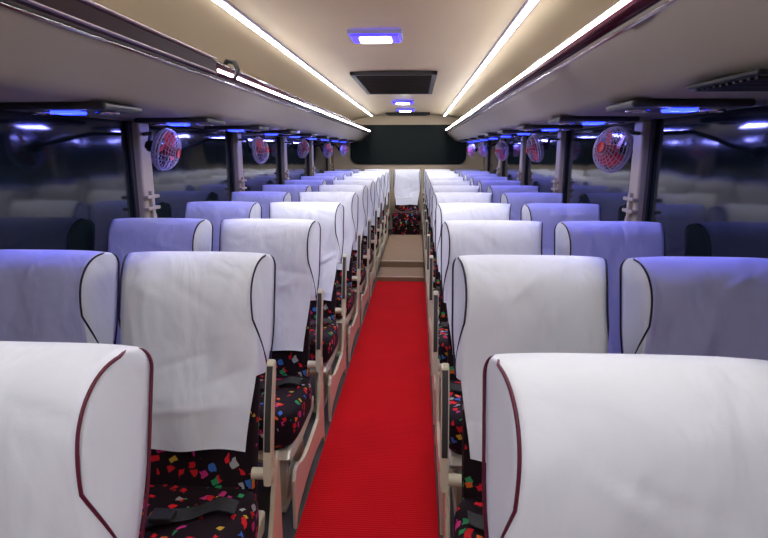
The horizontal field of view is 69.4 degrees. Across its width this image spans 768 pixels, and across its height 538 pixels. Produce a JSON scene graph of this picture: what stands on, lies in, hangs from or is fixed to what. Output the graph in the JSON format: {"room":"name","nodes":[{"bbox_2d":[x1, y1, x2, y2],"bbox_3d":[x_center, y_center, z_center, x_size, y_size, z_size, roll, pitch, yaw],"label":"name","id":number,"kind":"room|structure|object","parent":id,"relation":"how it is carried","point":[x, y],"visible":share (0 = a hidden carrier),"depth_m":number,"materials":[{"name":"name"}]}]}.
{"room":"vehicle interior","nodes":[
{"label":"vehicle interior","id":0,"kind":"room"},
{"bbox_2d":[91,0,616,120],"bbox_3d":[0.089,-1.391,4.076,2.600,0.370,11.050,1,12,3],"label":"ceiling","id":1,"kind":"structure","parent":0,"point":[450,38],"depth_m":2.83,"materials":[{"name":"plastic"}]},
{"bbox_2d":[212,0,372,115],"bbox_3d":[-0.516,-1.428,4.003,0.045,0.020,10.650,1,12,3],"label":"ceiling light strip","id":2,"kind":"object","parent":1,"relation":"attached to","point":[224,4],"visible":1,"depth_m":2.88,"materials":[{"name":"white plastic"}]},
{"bbox_2d":[347,29,402,42],"bbox_3d":[-0.042,-1.179,2.824,0.270,0.039,0.220,1,12,3],"label":"recessed light","id":3,"kind":"object","parent":1,"relation":"in","point":[356,35],"visible":1,"depth_m":2.74,"materials":[{"name":"blue"}]},
{"bbox_2d":[350,71,436,94],"bbox_3d":[0.114,-1.627,4.895,0.660,0.036,1.490,1,12,3],"label":"ceiling vent","id":4,"kind":"object","parent":1,"relation":"in","point":[371,82],"visible":0.99,"depth_m":4.55,"materials":[{"name":"grey plastic"}]},
{"bbox_2d":[391,100,413,103],"bbox_3d":[0.228,-2.005,6.677,0.270,0.039,0.220,1,12,3],"label":"recessed light","id":5,"kind":"object","parent":1,"relation":"in","point":[392,101],"visible":1,"depth_m":6.58,"materials":[{"name":"blue"}]},
{"bbox_2d":[385,112,429,115],"bbox_3d":[0.381,-2.477,8.871,0.700,0.039,0.300,1,12,3],"label":"ceiling vent","id":6,"kind":"object","parent":1,"relation":"in","point":[387,113],"visible":1,"depth_m":8.74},
{"bbox_2d":[443,0,539,115],"bbox_3d":[0.682,-1.413,3.933,0.045,0.020,10.650,1,12,3],"label":"ceiling light strip","id":7,"kind":"object","parent":1,"relation":"attached to","point":[528,6],"visible":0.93,"depth_m":2.88,"materials":[{"name":"white plastic"}]},
{"bbox_2d":[257,229,453,537],"bbox_3d":[0.089,0.472,4.476,2.660,0.060,11.050,1,12,3],"label":"floor","id":8,"kind":"structure","parent":0,"point":[263,492],"depth_m":2.47,"materials":[{"name":"plastic"}]},
{"bbox_2d":[0,249,119,343],"bbox_3d":[-1.088,0.522,1.551,0.448,1.068,0.710,1,12,3],"label":"seat","id":9,"kind":"object","parent":8,"relation":"on","point":[71,296],"visible":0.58,"depth_m":1.64,"materials":[{"name":"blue fabric"}]},
{"bbox_2d":[0,341,153,537],"bbox_3d":[-0.615,0.706,0.693,0.486,1.069,0.745,1,12,3],"label":"seat","id":10,"kind":"object","parent":8,"relation":"on","point":[76,418],"visible":1,"depth_m":0.81,"materials":[{"name":"white fabric"}]},
{"bbox_2d":[106,218,212,344],"bbox_3d":[-1.039,0.349,2.361,0.448,1.068,0.710,1,12,3],"label":"seat","id":11,"kind":"object","parent":8,"relation":"on","point":[125,236],"visible":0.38,"depth_m":2.45,"materials":[{"name":"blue fabric"}]},
{"bbox_2d":[118,251,282,537],"bbox_3d":[-0.565,0.532,1.505,0.486,1.069,0.748,1,12,3],"label":"seat","id":12,"kind":"object","parent":8,"relation":"on","point":[205,320],"visible":0.9,"depth_m":1.62,"materials":[{"name":"white fabric"}]},
{"bbox_2d":[139,484,258,537],"bbox_3d":[-0.590,0.741,1.455,0.448,0.183,0.490,1,12,3],"label":"seat cushion","id":13,"kind":"object","parent":12,"relation":"on","point":[173,510],"depth_m":1.50,"materials":[{"name":"fabric"}]},
{"bbox_2d":[184,201,261,251],"bbox_3d":[-0.990,0.175,3.171,0.448,1.069,0.710,1,12,3],"label":"seat","id":14,"kind":"object","parent":8,"relation":"on","point":[213,211],"visible":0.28,"depth_m":3.26,"materials":[{"name":"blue fabric"}]},
{"bbox_2d":[231,191,291,218],"bbox_3d":[-0.941,0.002,3.980,0.448,1.069,0.707,1,12,3],"label":"seat","id":15,"kind":"object","parent":8,"relation":"on","point":[263,198],"visible":0.22,"depth_m":4.08,"materials":[{"name":"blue fabric"}]},
{"bbox_2d":[219,219,324,528],"bbox_3d":[-0.516,0.359,2.313,0.486,1.069,0.745,1,12,3],"label":"seat","id":16,"kind":"object","parent":8,"relation":"on","point":[293,244],"visible":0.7,"depth_m":2.42,"materials":[{"name":"white fabric"}]},
{"bbox_2d":[258,375,311,449],"bbox_3d":[-0.541,0.567,2.265,0.448,0.183,0.490,1,12,3],"label":"seat cushion","id":17,"kind":"object","parent":16,"relation":"on","point":[293,394],"depth_m":2.15,"materials":[{"name":"fabric"}]},
{"bbox_2d":[262,185,311,201],"bbox_3d":[-0.892,-0.172,4.791,0.448,1.069,0.710,1,12,3],"label":"seat","id":18,"kind":"object","parent":8,"relation":"on","point":[294,190],"visible":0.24,"depth_m":4.89,"materials":[{"name":"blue fabric"}]},
{"bbox_2d":[284,180,326,191],"bbox_3d":[-0.842,-0.346,5.602,0.448,1.068,0.710,1,12,3],"label":"seat","id":19,"kind":"object","parent":8,"relation":"on","point":[314,184],"visible":0.18,"depth_m":5.70,"materials":[{"name":"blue fabric"}]},
{"bbox_2d":[269,202,346,421],"bbox_3d":[-0.467,0.185,3.124,0.486,1.069,0.745,1,12,3],"label":"seat","id":20,"kind":"object","parent":8,"relation":"on","point":[330,215],"visible":0.52,"depth_m":3.23,"materials":[{"name":"white fabric"}]},
{"bbox_2d":[310,319,338,362],"bbox_3d":[-0.491,0.393,3.075,0.448,0.183,0.490,1,12,3],"label":"seat cushion","id":21,"kind":"object","parent":20,"relation":"on","point":[330,335],"depth_m":2.96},
{"bbox_2d":[300,176,337,184],"bbox_3d":[-0.793,-0.520,6.412,0.448,1.068,0.710,1,12,3],"label":"seat","id":22,"kind":"object","parent":8,"relation":"on","point":[328,179],"visible":0.21,"depth_m":6.52,"materials":[{"name":"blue fabric"}]},
{"bbox_2d":[313,173,345,179],"bbox_3d":[-0.744,-0.693,7.222,0.448,1.068,0.710,1,12,3],"label":"seat","id":23,"kind":"object","parent":8,"relation":"on","point":[339,176],"visible":0.1,"depth_m":7.33,"materials":[{"name":"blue fabric"}]},
{"bbox_2d":[299,192,360,361],"bbox_3d":[-0.418,0.011,3.935,0.486,1.069,0.748,1,12,3],"label":"seat","id":24,"kind":"object","parent":8,"relation":"on","point":[349,200],"visible":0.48,"depth_m":4.04,"materials":[{"name":"white fabric"}]},
{"bbox_2d":[336,286,354,317],"bbox_3d":[-0.442,0.220,3.885,0.448,0.183,0.490,1,12,3],"label":"seat cushion","id":25,"kind":"object","parent":24,"relation":"on","point":[350,296],"depth_m":3.76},
{"bbox_2d":[318,185,370,323],"bbox_3d":[-0.368,-0.162,4.744,0.486,1.069,0.745,1,12,3],"label":"seat","id":26,"kind":"object","parent":8,"relation":"on","point":[361,190],"visible":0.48,"depth_m":4.85,"materials":[{"name":"white fabric"}]},
{"bbox_2d":[352,263,364,287],"bbox_3d":[-0.393,0.046,4.695,0.448,0.183,0.490,1,12,3],"label":"seat cushion","id":27,"kind":"object","parent":26,"relation":"on","point":[354,267],"depth_m":4.57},
{"bbox_2d":[332,180,376,296],"bbox_3d":[-0.319,-0.336,5.554,0.486,1.069,0.745,1,12,3],"label":"seat","id":28,"kind":"object","parent":8,"relation":"on","point":[370,184],"visible":0.36,"depth_m":5.66,"materials":[{"name":"white fabric"}]},
{"bbox_2d":[363,247,372,265],"bbox_3d":[-0.344,-0.128,5.505,0.448,0.183,0.490,1,12,3],"label":"seat cushion","id":29,"kind":"object","parent":28,"relation":"on","point":[364,248],"depth_m":5.36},
{"bbox_2d":[343,176,381,276],"bbox_3d":[-0.270,-0.510,6.365,0.486,1.069,0.748,1,12,3],"label":"seat","id":30,"kind":"object","parent":8,"relation":"on","point":[375,179],"visible":0.3,"depth_m":6.48,"materials":[{"name":"white fabric"}]},
{"bbox_2d":[371,235,377,250],"bbox_3d":[-0.294,-0.301,6.316,0.448,0.183,0.490,1,12,3],"label":"seat cushion","id":31,"kind":"object","parent":30,"relation":"on","point":[372,236],"depth_m":6.14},
{"bbox_2d":[295,281,438,537],"bbox_3d":[-0.031,0.859,2.501,0.518,0.012,6.920,1,12,3],"label":"carpet","id":32,"kind":"object","parent":8,"relation":"on","point":[375,475],"visible":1,"depth_m":2.65,"materials":[{"name":"carpet"}]},
{"bbox_2d":[351,173,385,258],"bbox_3d":[-0.221,-0.683,7.174,0.486,1.069,0.745,1,12,3],"label":"seat","id":33,"kind":"object","parent":8,"relation":"on","point":[381,176],"visible":0.28,"depth_m":7.29,"materials":[{"name":"white fabric"}]},
{"bbox_2d":[377,225,382,238],"bbox_3d":[-0.245,-0.475,7.126,0.448,0.183,0.490,1,12,3],"label":"seat cushion","id":34,"kind":"object","parent":33,"relation":"on","point":[378,226],"depth_m":6.99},
{"bbox_2d":[358,171,388,246],"bbox_3d":[-0.172,-0.857,7.984,0.486,1.069,0.745,1,12,3],"label":"seat","id":35,"kind":"object","parent":8,"relation":"on","point":[384,173],"visible":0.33,"depth_m":8.10,"materials":[{"name":"white fabric"}]},
{"bbox_2d":[364,169,390,233],"bbox_3d":[-0.128,-1.033,8.806,0.448,1.068,0.727,1,12,3],"label":"seat","id":36,"kind":"object","parent":8,"relation":"on","point":[387,170],"visible":0.24,"depth_m":8.91,"materials":[{"name":"white fabric"}]},
{"bbox_2d":[377,235,423,281],"bbox_3d":[0.253,-0.196,7.165,0.500,0.120,2.660,1,12,3],"label":"step","id":37,"kind":"structure","parent":8,"relation":"on","point":[402,259],"depth_m":6.47,"materials":[{"name":"brown plastic"}]},
{"bbox_2d":[392,169,420,234],"bbox_3d":[0.357,-1.027,8.778,0.448,1.069,0.728,1,12,3],"label":"seat","id":38,"kind":"object","parent":8,"relation":"on","point":[406,217],"visible":0.94,"depth_m":8.87,"materials":[{"name":"white fabric"}]},
{"bbox_2d":[392,212,420,220],"bbox_3d":[0.351,-0.816,8.717,0.448,0.183,0.490,1,12,3],"label":"seat cushion","id":39,"kind":"object","parent":38,"relation":"on","point":[396,216],"depth_m":8.48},
{"bbox_2d":[423,169,450,218],"bbox_3d":[0.843,-1.021,8.749,0.448,1.068,0.725,1,12,3],"label":"seat","id":40,"kind":"object","parent":8,"relation":"on","point":[426,170],"visible":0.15,"depth_m":8.89,"materials":[{"name":"white fabric"}]},
{"bbox_2d":[422,171,454,249],"bbox_3d":[0.787,-0.845,7.930,0.486,1.068,0.747,1,12,3],"label":"seat","id":41,"kind":"object","parent":8,"relation":"on","point":[427,172],"visible":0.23,"depth_m":8.05,"materials":[{"name":"white fabric"}]},
{"bbox_2d":[422,174,458,254],"bbox_3d":[0.738,-0.671,7.120,0.486,1.068,0.747,1,12,3],"label":"seat","id":42,"kind":"object","parent":8,"relation":"on","point":[427,175],"visible":0.2,"depth_m":7.25,"materials":[{"name":"white fabric"}]},
{"bbox_2d":[423,176,463,265],"bbox_3d":[0.688,-0.498,6.309,0.486,1.068,0.746,1,12,3],"label":"seat","id":43,"kind":"object","parent":8,"relation":"on","point":[439,177],"visible":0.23,"depth_m":6.44,"materials":[{"name":"white fabric"}]},
{"bbox_2d":[424,180,470,297],"bbox_3d":[0.639,-0.324,5.499,0.486,1.068,0.747,1,12,3],"label":"seat","id":44,"kind":"object","parent":8,"relation":"on","point":[434,182],"visible":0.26,"depth_m":5.63,"materials":[{"name":"white fabric"}]},
{"bbox_2d":[425,185,479,310],"bbox_3d":[0.590,-0.150,4.689,0.486,1.068,0.747,1,12,3],"label":"seat","id":45,"kind":"object","parent":8,"relation":"on","point":[436,188],"visible":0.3,"depth_m":4.81,"materials":[{"name":"white fabric"}]},
{"bbox_2d":[426,192,492,363],"bbox_3d":[0.541,0.023,3.878,0.486,1.068,0.746,1,12,3],"label":"seat","id":46,"kind":"object","parent":8,"relation":"on","point":[442,197],"visible":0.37,"depth_m":3.99,"materials":[{"name":"white fabric"}]},
{"bbox_2d":[433,288,439,318],"bbox_3d":[0.554,0.232,3.827,0.448,0.183,0.490,1,12,3],"label":"seat cushion","id":47,"kind":"object","parent":46,"relation":"on","point":[436,289],"depth_m":3.66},
{"bbox_2d":[428,203,511,424],"bbox_3d":[0.491,0.197,3.069,0.486,1.068,0.747,1,12,3],"label":"seat","id":48,"kind":"object","parent":8,"relation":"on","point":[444,212],"visible":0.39,"depth_m":3.17,"materials":[{"name":"white fabric"}]},
{"bbox_2d":[438,322,447,362],"bbox_3d":[0.505,0.406,3.017,0.448,0.183,0.490,1,12,3],"label":"seat cushion","id":49,"kind":"object","parent":48,"relation":"on","point":[443,326],"depth_m":2.85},
{"bbox_2d":[459,171,489,176],"bbox_3d":[1.312,-0.842,7.915,0.448,1.068,0.710,1,12,3],"label":"seat","id":50,"kind":"object","parent":8,"relation":"on","point":[462,173],"visible":0.12,"depth_m":8.03,"materials":[{"name":"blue fabric"}]},
{"bbox_2d":[464,174,497,180],"bbox_3d":[1.263,-0.668,7.105,0.448,1.069,0.710,1,12,3],"label":"seat","id":51,"kind":"object","parent":8,"relation":"on","point":[467,177],"visible":0.12,"depth_m":7.21,"materials":[{"name":"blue fabric"}]},
{"bbox_2d":[432,220,542,534],"bbox_3d":[0.442,0.371,2.259,0.486,1.068,0.747,1,12,3],"label":"seat","id":52,"kind":"object","parent":8,"relation":"on","point":[458,237],"visible":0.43,"depth_m":2.36,"materials":[{"name":"white fabric"}]},
{"bbox_2d":[449,379,461,454],"bbox_3d":[0.456,0.580,2.207,0.448,0.183,0.490,1,12,3],"label":"seat cushion","id":53,"kind":"object","parent":52,"relation":"on","point":[455,388],"depth_m":2.03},
{"bbox_2d":[470,177,507,185],"bbox_3d":[1.213,-0.494,6.294,0.448,1.069,0.707,1,12,3],"label":"seat","id":54,"kind":"object","parent":8,"relation":"on","point":[474,180],"visible":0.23,"depth_m":6.40,"materials":[{"name":"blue fabric"}]},
{"bbox_2d":[477,180,520,192],"bbox_3d":[1.164,-0.322,5.485,0.448,1.069,0.710,1,12,3],"label":"seat","id":55,"kind":"object","parent":8,"relation":"on","point":[484,185],"visible":0.2,"depth_m":5.59,"materials":[{"name":"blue fabric"}]},
{"bbox_2d":[487,186,538,202],"bbox_3d":[1.115,-0.147,4.675,0.448,1.068,0.710,1,12,3],"label":"seat","id":56,"kind":"object","parent":8,"relation":"on","point":[497,191],"visible":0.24,"depth_m":4.77,"materials":[{"name":"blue fabric"}]},
{"bbox_2d":[439,255,608,537],"bbox_3d":[0.393,0.544,1.448,0.486,1.068,0.746,1,12,3],"label":"seat","id":57,"kind":"object","parent":8,"relation":"on","point":[504,304],"visible":0.62,"depth_m":1.55,"materials":[{"name":"white fabric"}]},
{"bbox_2d":[453,497,488,537],"bbox_3d":[0.406,0.753,1.397,0.448,0.183,0.490,1,12,3],"label":"seat cushion","id":58,"kind":"object","parent":57,"relation":"on","point":[468,519],"depth_m":1.47,"materials":[{"name":"fabric"}]},
{"bbox_2d":[500,193,563,220],"bbox_3d":[1.066,0.026,3.865,0.448,1.068,0.710,1,12,3],"label":"seat","id":59,"kind":"object","parent":8,"relation":"on","point":[517,200],"visible":0.23,"depth_m":3.96,"materials":[{"name":"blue fabric"}]},
{"bbox_2d":[520,203,600,254],"bbox_3d":[1.016,0.200,3.055,0.448,1.068,0.710,1,12,3],"label":"seat","id":60,"kind":"object","parent":8,"relation":"on","point":[550,214],"visible":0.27,"depth_m":3.15,"materials":[{"name":"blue fabric"}]},
{"bbox_2d":[554,221,665,353],"bbox_3d":[0.967,0.374,2.244,0.448,1.069,0.710,1,12,3],"label":"seat","id":61,"kind":"object","parent":8,"relation":"on","point":[614,241],"visible":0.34,"depth_m":2.33,"materials":[{"name":"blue fabric"}]},
{"bbox_2d":[482,353,767,537],"bbox_3d":[0.344,0.718,0.639,0.486,1.068,0.747,1,12,3],"label":"seat","id":62,"kind":"object","parent":8,"relation":"on","point":[575,445],"visible":1,"depth_m":0.74,"materials":[{"name":"white fabric"}]},
{"bbox_2d":[619,256,767,360],"bbox_3d":[0.918,0.547,1.433,0.448,1.069,0.707,1,12,3],"label":"seat","id":63,"kind":"object","parent":8,"relation":"on","point":[669,305],"visible":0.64,"depth_m":1.53,"materials":[{"name":"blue fabric"}]},
{"bbox_2d":[333,115,483,228],"bbox_3d":[0.415,-1.687,9.633,2.660,2.000,0.060,1,12,3],"label":"wall","id":64,"kind":"structure","parent":0,"point":[340,162],"depth_m":9.54,"materials":[{"name":"plastic"}]},
{"bbox_2d":[350,125,465,163],"bbox_3d":[0.412,-2.127,9.490,1.980,0.660,0.025,1,12,3],"label":"window","id":65,"kind":"structure","parent":64,"relation":"in","point":[386,144],"depth_m":9.48,"materials":[{"name":"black glass"}]},
{"bbox_2d":[499,105,763,139],"bbox_3d":[1.397,-0.494,4.189,0.060,1.950,10.950,1,12,3],"label":"wall","id":66,"kind":"structure","parent":0,"point":[761,105],"depth_m":2.40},
{"bbox_2d":[483,141,488,171],"bbox_3d":[1.624,-1.662,8.868,0.069,0.752,0.190,1,12,3],"label":"pillar","id":67,"kind":"structure","parent":66,"relation":"attached to","point":[486,164],"depth_m":8.80,"materials":[{"name":"grey plastic"}]},
{"bbox_2d":[467,144,483,156],"bbox_3d":[1.446,-1.817,8.474,0.155,0.191,0.742,7,14,30],"label":"wall fan","id":68,"kind":"object","parent":67,"relation":"attached to","point":[473,149],"visible":0.99,"depth_m":8.20,"materials":[{"name":"red plastic"}]},
{"bbox_2d":[488,140,498,173],"bbox_3d":[1.626,-1.518,8.100,0.020,0.712,1.560,1,12,3],"label":"window","id":69,"kind":"structure","parent":66,"relation":"in","point":[493,160],"depth_m":8.33,"materials":[{"name":"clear glass"}]},
{"bbox_2d":[496,139,504,176],"bbox_3d":[1.532,-1.335,7.346,0.069,0.752,0.190,1,12,3],"label":"pillar","id":70,"kind":"structure","parent":66,"relation":"attached to","point":[499,168],"depth_m":7.29,"materials":[{"name":"grey plastic"}]},
{"bbox_2d":[478,141,497,156],"bbox_3d":[1.319,-1.509,6.990,0.154,0.190,0.695,5,13,22],"label":"wall fan","id":71,"kind":"object","parent":70,"relation":"attached to","point":[483,150],"visible":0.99,"depth_m":6.74,"materials":[{"name":"red plastic"}]},
{"bbox_2d":[503,137,520,180],"bbox_3d":[1.534,-1.191,6.577,0.020,0.712,1.560,1,12,3],"label":"window","id":72,"kind":"structure","parent":66,"relation":"in","point":[511,164],"depth_m":6.58,"materials":[{"name":"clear glass"}]},
{"bbox_2d":[516,136,527,185],"bbox_3d":[1.439,-1.009,5.823,0.069,0.752,0.190,1,12,3],"label":"pillar","id":73,"kind":"structure","parent":66,"relation":"attached to","point":[521,173],"depth_m":5.75,"materials":[{"name":"grey plastic"}]},
{"bbox_2d":[495,140,521,160],"bbox_3d":[1.248,-1.167,5.468,0.154,0.191,0.688,7,14,29],"label":"wall fan","id":74,"kind":"object","parent":73,"relation":"attached to","point":[500,151],"visible":1,"depth_m":5.23,"materials":[{"name":"red plastic"}]},
{"bbox_2d":[526,132,557,192],"bbox_3d":[1.441,-0.865,5.055,0.020,0.712,1.560,1,12,3],"label":"window","id":75,"kind":"structure","parent":66,"relation":"in","point":[540,174],"depth_m":4.92,"materials":[{"name":"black glass"}]},
{"bbox_2d":[551,131,568,202],"bbox_3d":[1.347,-0.683,4.300,0.069,0.752,0.190,1,12,3],"label":"pillar","id":76,"kind":"structure","parent":66,"relation":"attached to","point":[558,182],"depth_m":4.22,"materials":[{"name":"grey plastic"}]},
{"bbox_2d":[526,134,559,162],"bbox_3d":[1.175,-0.856,3.945,0.156,0.189,0.654,9,15,36],"label":"wall fan","id":77,"kind":"object","parent":76,"relation":"attached to","point":[535,147],"visible":1,"depth_m":3.73,"materials":[{"name":"red plastic"}]},
{"bbox_2d":[564,122,634,220],"bbox_3d":[1.349,-0.538,3.532,0.020,0.712,1.560,1,12,3],"label":"window","id":78,"kind":"structure","parent":66,"relation":"in","point":[585,183],"depth_m":3.56,"materials":[{"name":"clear glass"}]},
{"bbox_2d":[445,0,767,141],"bbox_3d":[1.036,-1.117,4.077,0.662,0.218,10.950,1,12,3],"label":"luggage rack","id":79,"kind":"object","parent":66,"relation":"attached to","point":[632,49],"visible":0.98,"depth_m":1.39,"materials":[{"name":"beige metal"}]},
{"bbox_2d":[485,133,526,136],"bbox_3d":[1.077,-1.183,4.916,0.340,0.031,0.240,1,12,3],"label":"console","id":80,"kind":"object","parent":79,"relation":"attached to","point":[489,134],"visible":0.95,"depth_m":4.81,"materials":[{"name":"grey plastic"}]},
{"bbox_2d":[498,130,549,134],"bbox_3d":[1.028,-1.009,4.106,0.340,0.031,0.240,1,12,3],"label":"console","id":81,"kind":"object","parent":79,"relation":"attached to","point":[504,132],"visible":0.95,"depth_m":4.00,"materials":[{"name":"grey plastic"}]},
{"bbox_2d":[516,125,582,130],"bbox_3d":[0.978,-0.836,3.296,0.340,0.031,0.240,1,12,3],"label":"console","id":82,"kind":"object","parent":79,"relation":"attached to","point":[524,127],"visible":1,"depth_m":3.19,"materials":[{"name":"grey plastic"}]},
{"bbox_2d":[547,116,639,124],"bbox_3d":[0.929,-0.662,2.486,0.340,0.031,0.240,1,12,3],"label":"console","id":83,"kind":"object","parent":79,"relation":"attached to","point":[563,120],"visible":1,"depth_m":2.38,"materials":[{"name":"grey plastic"}]},
{"bbox_2d":[606,99,755,112],"bbox_3d":[0.880,-0.488,1.676,0.340,0.031,0.240,1,12,3],"label":"console","id":84,"kind":"object","parent":79,"relation":"attached to","point":[636,105],"visible":1,"depth_m":1.57,"materials":[{"name":"grey plastic"}]},
{"bbox_2d":[661,108,698,112],"bbox_3d":[0.878,-0.473,1.649,0.080,0.012,0.070,1,12,3],"label":"reading lamp","id":85,"kind":"object","parent":84,"relation":"attached to","point":[665,110],"depth_m":1.62,"materials":[{"name":"blue"}]},
{"bbox_2d":[685,68,767,91],"bbox_3d":[0.776,-0.379,1.121,0.200,0.015,0.280,1,12,3],"label":"vent","id":86,"kind":"object","parent":79,"relation":"attached to","point":[734,79],"depth_m":1.13,"materials":[{"name":"plastic"}]},
{"bbox_2d":[622,119,656,221],"bbox_3d":[1.254,-0.356,2.778,0.069,0.752,0.190,1,12,3],"label":"pillar","id":87,"kind":"structure","parent":66,"relation":"attached to","point":[638,196],"depth_m":2.70,"materials":[{"name":"grey plastic"}]},
{"bbox_2d":[593,126,639,172],"bbox_3d":[1.038,-0.532,2.474,0.157,0.191,0.614,6,13,26],"label":"wall fan","id":88,"kind":"object","parent":87,"relation":"attached to","point":[608,154],"visible":1,"depth_m":2.25,"materials":[{"name":"red plastic"}]},
{"bbox_2d":[647,105,767,257],"bbox_3d":[1.255,-0.206,1.980,0.020,0.712,1.620,1,12,3],"label":"window","id":89,"kind":"structure","parent":66,"relation":"in","point":[709,187],"depth_m":2.11,"materials":[{"name":"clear glass"}]},
{"bbox_3d":[-1.219,-0.527,4.341,0.060,1.950,10.950,1,12,3],"label":"wall","id":90,"kind":"structure","parent":0,"visible":0},
{"bbox_2d":[0,110,133,251],"bbox_3d":[-1.341,-0.238,2.131,0.020,0.712,1.620,1,12,3],"label":"window","id":91,"kind":"structure","parent":90,"relation":"in","point":[64,179],"depth_m":2.27,"materials":[{"name":"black glass"}]},
{"bbox_2d":[125,121,160,217],"bbox_3d":[-1.244,-0.387,2.923,0.069,0.752,0.190,1,12,3],"label":"pillar","id":92,"kind":"structure","parent":90,"relation":"attached to","point":[140,162],"depth_m":2.85,"materials":[{"name":"grey plastic"}]},
{"bbox_2d":[142,128,180,170],"bbox_3d":[-1.100,-0.564,2.619,0.156,0.188,0.530,-11,16,-41],"label":"wall fan","id":93,"kind":"object","parent":92,"relation":"attached to","point":[168,149],"visible":1,"depth_m":2.46,"materials":[{"name":"red plastic"}]},
{"bbox_2d":[0,0,371,141],"bbox_3d":[-0.855,-1.148,4.186,0.668,0.207,10.950,1,12,3],"label":"luggage rack","id":94,"kind":"object","parent":90,"relation":"attached to","point":[51,50],"visible":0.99,"depth_m":1.63,"materials":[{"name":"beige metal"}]},
{"bbox_2d":[0,102,141,114],"bbox_3d":[-0.997,-0.511,1.785,0.340,0.031,0.240,1,12,3],"label":"console","id":95,"kind":"object","parent":94,"relation":"attached to","point":[33,108],"visible":1,"depth_m":1.68,"materials":[{"name":"grey plastic"}]},
{"bbox_2d":[50,111,86,114],"bbox_3d":[-0.999,-0.496,1.758,0.080,0.012,0.070,1,12,3],"label":"reading lamp","id":96,"kind":"object","parent":95,"relation":"attached to","point":[52,112],"depth_m":1.73,"materials":[{"name":"blue"}]},
{"bbox_2d":[134,118,224,125],"bbox_3d":[-0.948,-0.685,2.595,0.340,0.031,0.240,1,12,3],"label":"console","id":97,"kind":"object","parent":94,"relation":"attached to","point":[153,121],"visible":1,"depth_m":2.49,"materials":[{"name":"grey plastic"}]},
{"bbox_2d":[223,59,239,79],"bbox_3d":[-0.649,-0.841,2.338,0.088,0.083,0.020,1,12,3],"label":"cable loop","id":98,"kind":"object","parent":94,"relation":"hanging from","point":[226,62],"visible":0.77,"depth_m":2.33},
{"bbox_2d":[204,126,269,131],"bbox_3d":[-0.898,-0.859,3.405,0.340,0.031,0.240,1,12,3],"label":"console","id":99,"kind":"object","parent":94,"relation":"attached to","point":[215,128],"visible":1,"depth_m":3.30,"materials":[{"name":"grey plastic"}]},
{"bbox_2d":[246,130,296,134],"bbox_3d":[-0.849,-1.032,4.215,0.340,0.031,0.240,1,12,3],"label":"console","id":100,"kind":"object","parent":94,"relation":"attached to","point":[286,132],"visible":0.99,"depth_m":4.10,"materials":[{"name":"grey plastic"}]},
{"bbox_2d":[274,134,315,137],"bbox_3d":[-0.800,-1.206,5.025,0.340,0.031,0.240,1,12,3],"label":"console","id":101,"kind":"object","parent":94,"relation":"attached to","point":[278,135],"visible":0.99,"depth_m":4.95,"materials":[{"name":"grey plastic"}]},
{"bbox_2d":[148,124,232,217],"bbox_3d":[-1.246,-0.571,3.683,0.020,0.712,1.560,1,12,3],"label":"window","id":102,"kind":"structure","parent":90,"relation":"in","point":[202,171],"depth_m":3.62,"materials":[{"name":"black glass"}]},
{"bbox_2d":[229,131,246,191],"bbox_3d":[-1.152,-0.714,4.445,0.069,0.752,0.190,1,12,3],"label":"pillar","id":103,"kind":"structure","parent":90,"relation":"attached to","point":[238,181],"depth_m":4.37,"materials":[{"name":"grey plastic"}]},
{"bbox_2d":[238,137,268,163],"bbox_3d":[-1.002,-0.884,4.132,0.155,0.191,0.564,-8,15,-34],"label":"wall fan","id":104,"kind":"object","parent":103,"relation":"attached to","point":[259,149],"visible":1,"depth_m":3.95,"materials":[{"name":"red plastic"}]},
{"bbox_2d":[241,133,280,190],"bbox_3d":[-1.154,-0.897,5.205,0.020,0.712,1.560,1,12,3],"label":"window","id":105,"kind":"structure","parent":90,"relation":"in","point":[256,174],"depth_m":5.19,"materials":[{"name":"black glass"}]},
{"bbox_2d":[279,137,289,184],"bbox_3d":[-1.059,-1.040,5.968,0.069,0.752,0.190,1,12,3],"label":"pillar","id":106,"kind":"structure","parent":90,"relation":"attached to","point":[284,173],"depth_m":5.89,"materials":[{"name":"grey plastic"}]},
{"bbox_2d":[285,139,308,157],"bbox_3d":[-0.925,-1.220,5.620,0.155,0.191,0.596,-9,15,-35],"label":"wall fan","id":107,"kind":"object","parent":106,"relation":"attached to","point":[302,147],"visible":1,"depth_m":5.43,"materials":[{"name":"red plastic"}]},
{"bbox_2d":[286,137,308,179],"bbox_3d":[-1.062,-1.224,6.728,0.020,0.712,1.560,1,12,3],"label":"window","id":108,"kind":"structure","parent":90,"relation":"in","point":[297,166],"depth_m":6.63,"materials":[{"name":"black glass"}]},
{"bbox_2d":[308,139,315,175],"bbox_3d":[-0.967,-1.367,7.491,0.069,0.752,0.190,1,12,3],"label":"pillar","id":109,"kind":"structure","parent":90,"relation":"attached to","point":[311,166],"depth_m":7.41,"materials":[{"name":"grey plastic"}]},
{"bbox_2d":[312,142,332,157],"bbox_3d":[-0.785,-1.538,7.173,0.155,0.191,0.599,-5,13,-21],"label":"wall fan","id":110,"kind":"object","parent":109,"relation":"attached to","point":[327,148],"visible":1,"depth_m":6.94,"materials":[{"name":"red plastic"}]},
{"bbox_2d":[313,140,326,173],"bbox_3d":[-0.969,-1.550,8.251,0.020,0.712,1.560,1,12,3],"label":"window","id":111,"kind":"structure","parent":90,"relation":"in","point":[320,161],"depth_m":8.24,"materials":[{"name":"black glass"}]},
{"bbox_2d":[327,141,332,170],"bbox_3d":[-0.874,-1.693,9.013,0.069,0.752,0.190,1,12,3],"label":"pillar","id":112,"kind":"structure","parent":90,"relation":"attached to","point":[329,164],"depth_m":8.95,"materials":[{"name":"grey plastic"}]},
{"bbox_2d":[331,143,347,155],"bbox_3d":[-0.737,-1.864,8.646,0.155,0.191,0.650,-7,14,-29],"label":"wall fan","id":113,"kind":"object","parent":112,"relation":"attached to","point":[343,148],"visible":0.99,"depth_m":8.42,"materials":[{"name":"red plastic"}]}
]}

